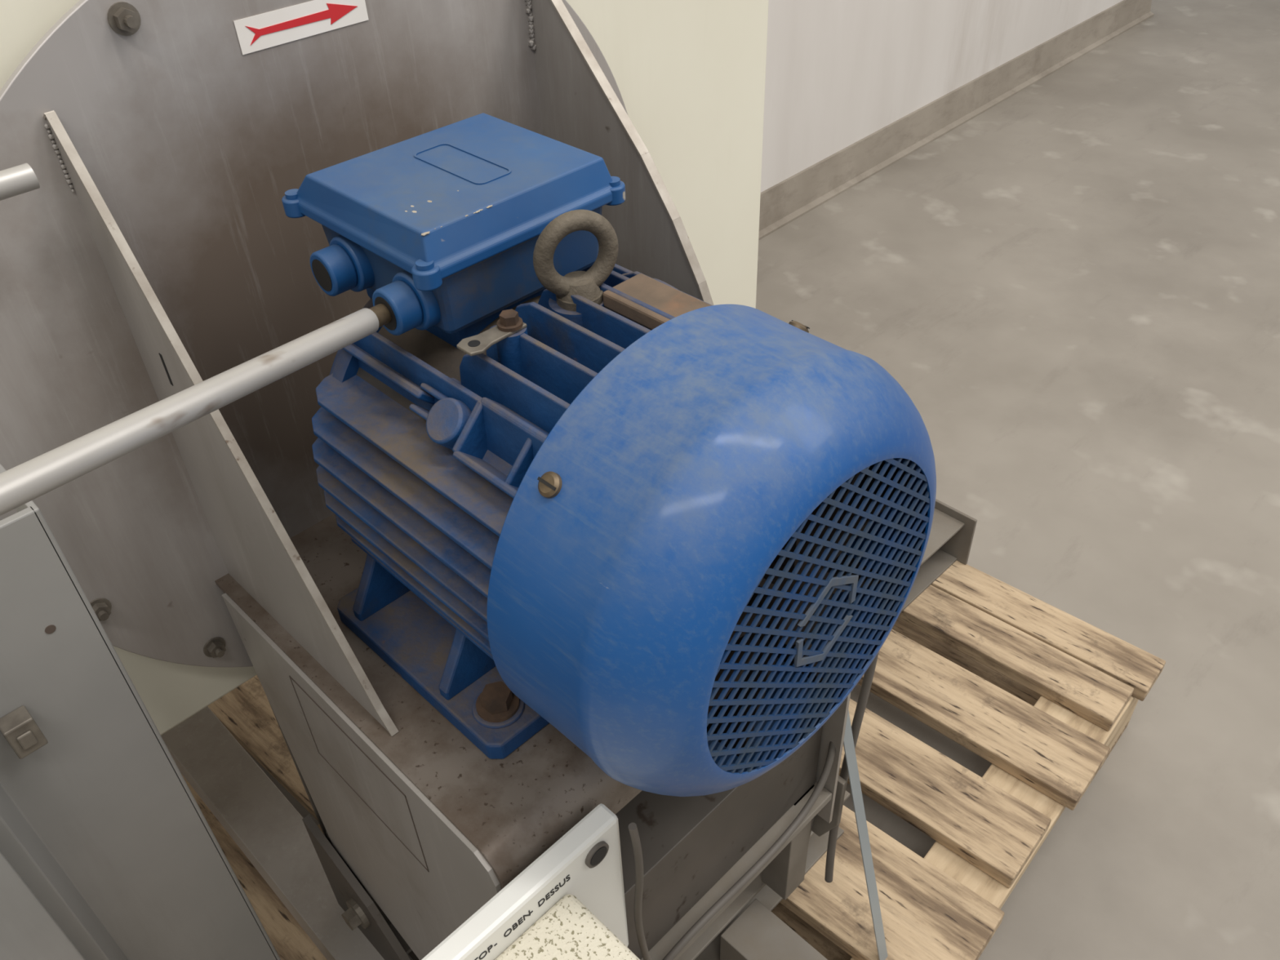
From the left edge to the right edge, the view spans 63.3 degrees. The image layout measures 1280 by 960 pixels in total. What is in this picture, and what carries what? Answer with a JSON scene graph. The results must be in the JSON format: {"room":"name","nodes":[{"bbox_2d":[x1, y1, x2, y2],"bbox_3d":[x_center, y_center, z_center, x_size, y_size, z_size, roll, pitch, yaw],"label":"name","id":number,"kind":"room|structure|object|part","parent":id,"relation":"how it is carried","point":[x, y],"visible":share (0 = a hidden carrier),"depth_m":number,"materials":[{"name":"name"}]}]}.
{"room":"plant room","nodes":[
{"label":"plant room","id":0,"kind":"room"},
{"bbox_2d":[242,0,1279,959],"bbox_3d":[2.159,-1.621,3.837,10.000,0.050,16.000,31,50,34],"label":"floor","id":1,"kind":"structure","parent":0,"point":[1073,288],"depth_m":2.13,"materials":[{"name":"concrete"}]},
{"bbox_2d":[180,560,1165,959],"bbox_3d":[-0.144,0.346,1.433,1.232,0.144,1.191,28,49,32],"label":"wooden pallet","id":2,"kind":"object","parent":1,"relation":"on","point":[1041,693],"visible":0.2,"depth_m":1.29,"materials":[{"name":"brown wood"}]},
{"bbox_2d":[0,463,280,959],"bbox_3d":[-0.346,0.352,0.729,0.053,0.756,0.221,8,41,12],"label":"base cabinet","id":3,"kind":"object","parent":2,"relation":"on","point":[108,851],"visible":0.98,"depth_m":0.63,"materials":[{"name":"grey metal"}]},
{"bbox_2d":[0,0,977,959],"bbox_3d":[-0.372,-0.369,0.627,1.089,2.000,1.747,31,50,34],"label":"fan housing","id":4,"kind":"object","parent":2,"relation":"on","point":[150,251],"visible":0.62,"depth_m":0.70,"materials":[{"name":"metal"}]},
{"bbox_3d":[-0.455,-0.057,0.417,0.013,0.013,0.415,31,50,34],"label":"locking rod","id":5,"kind":"part","parent":4,"relation":"part of","materials":[{"name":"silver metal"}]},
{"bbox_2d":[233,0,368,54],"bbox_3d":[-0.204,-0.279,0.631,0.001,0.019,0.088,31,50,34],"label":"sticker","id":6,"kind":"object","parent":4,"relation":"attached to","point":[265,30],"visible":1,"depth_m":0.63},
{"bbox_3d":[-0.200,-0.108,0.773,0.006,0.570,0.570,31,50,34],"label":"round plate","id":7,"kind":"part","parent":4,"relation":"part of","materials":[{"name":"metal"}]},
{"bbox_3d":[-0.214,0.433,0.936,0.240,0.200,0.007,31,50,34],"label":"foot gusset plate","id":8,"kind":"part","parent":4,"relation":"part of","materials":[{"name":"grey metal"}]},
{"bbox_3d":[-0.253,0.392,1.016,0.050,0.175,0.048,31,50,34],"label":"pedestal leg","id":9,"kind":"part","parent":4,"relation":"part of","materials":[{"name":"grey metal"}]},
{"bbox_3d":[-0.068,0.078,0.782,0.332,0.044,0.360,31,50,34],"label":"motor plate","id":10,"kind":"part","parent":4,"relation":"part of","materials":[{"name":"grey metal"}]},
{"bbox_2d":[421,803,639,959],"bbox_3d":[-0.034,0.389,0.525,0.264,0.179,0.304,31,50,34],"label":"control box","id":11,"kind":"object","parent":4,"relation":"attached to","point":[569,903],"visible":1,"depth_m":0.59,"materials":[{"name":"white plastic"}]},
{"bbox_3d":[-0.025,0.221,0.612,0.002,0.017,0.017,31,50,34],"label":"knob","id":12,"kind":"part","parent":11,"relation":"part of","materials":[{"name":"grey plastic"}]},
{"bbox_2d":[281,112,936,796],"bbox_3d":[-0.053,-0.033,0.644,0.422,0.303,0.262,31,50,34],"label":"motor","id":13,"kind":"object","parent":4,"relation":"on","point":[641,518],"visible":1,"depth_m":0.53,"materials":[{"name":"blue paint"}]},
{"bbox_2d":[0,303,391,515],"bbox_3d":[-0.263,0.033,0.327,0.014,0.118,0.560,16,43,21],"label":"conduit pipe","id":14,"kind":"object","parent":13,"relation":"attached to","point":[26,482],"visible":1,"depth_m":0.43,"materials":[{"name":"grey metal"}]},
{"bbox_3d":[-0.108,-0.170,0.596,0.138,0.024,0.136,31,50,34],"label":"terminal box lid","id":15,"kind":"part","parent":13,"relation":"part of","materials":[{"name":"blue paint"}]},
{"bbox_2d":[706,457,929,773],"bbox_3d":[0.096,0.072,0.539,0.002,0.191,0.191,31,50,34],"label":"fan grille","id":16,"kind":"object","parent":13,"relation":"attached to","point":[735,573],"depth_m":0.52,"materials":[{"name":"blue metal"}]},
{"bbox_2d":[628,651,879,959],"bbox_3d":[0.090,0.297,0.873,0.066,0.471,0.374,24,46,28],"label":"power cables","id":17,"kind":"object","parent":4,"relation":"attached to","point":[694,930],"visible":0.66,"depth_m":0.90,"materials":[{"name":"grey rubber"}]},
{"bbox_3d":[0.147,0.354,1.035,0.032,0.170,0.032,31,50,34],"label":"pedestal leg","id":18,"kind":"part","parent":4,"relation":"part of","materials":[{"name":"grey metal"}]},
{"bbox_3d":[0.449,0.070,1.553,0.105,0.088,0.005,31,50,34],"label":"beam plate","id":19,"kind":"part","parent":4,"relation":"part of","materials":[{"name":"grey metal"}]},
{"bbox_2d":[843,709,888,959],"bbox_3d":[0.196,0.257,0.970,0.014,0.560,0.162,-31,47,-30],"label":"strap","id":20,"kind":"object","parent":2,"relation":"attached to","point":[848,742],"visible":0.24,"depth_m":1.02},
{"bbox_2d":[760,0,1123,192],"bbox_3d":[-0.899,-1.439,0.570,0.062,4.044,8.050,30,50,33],"label":"wall","id":21,"kind":"structure","parent":0,"point":[838,73],"depth_m":2.80,"materials":[{"name":"white paint"}]},
{"bbox_2d":[758,0,1154,240],"bbox_3d":[-0.794,0.094,1.802,0.037,0.105,8.060,30,50,33],"label":"baseboard","id":22,"kind":"structure","parent":21,"relation":"attached to","point":[791,198],"depth_m":3.14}
]}

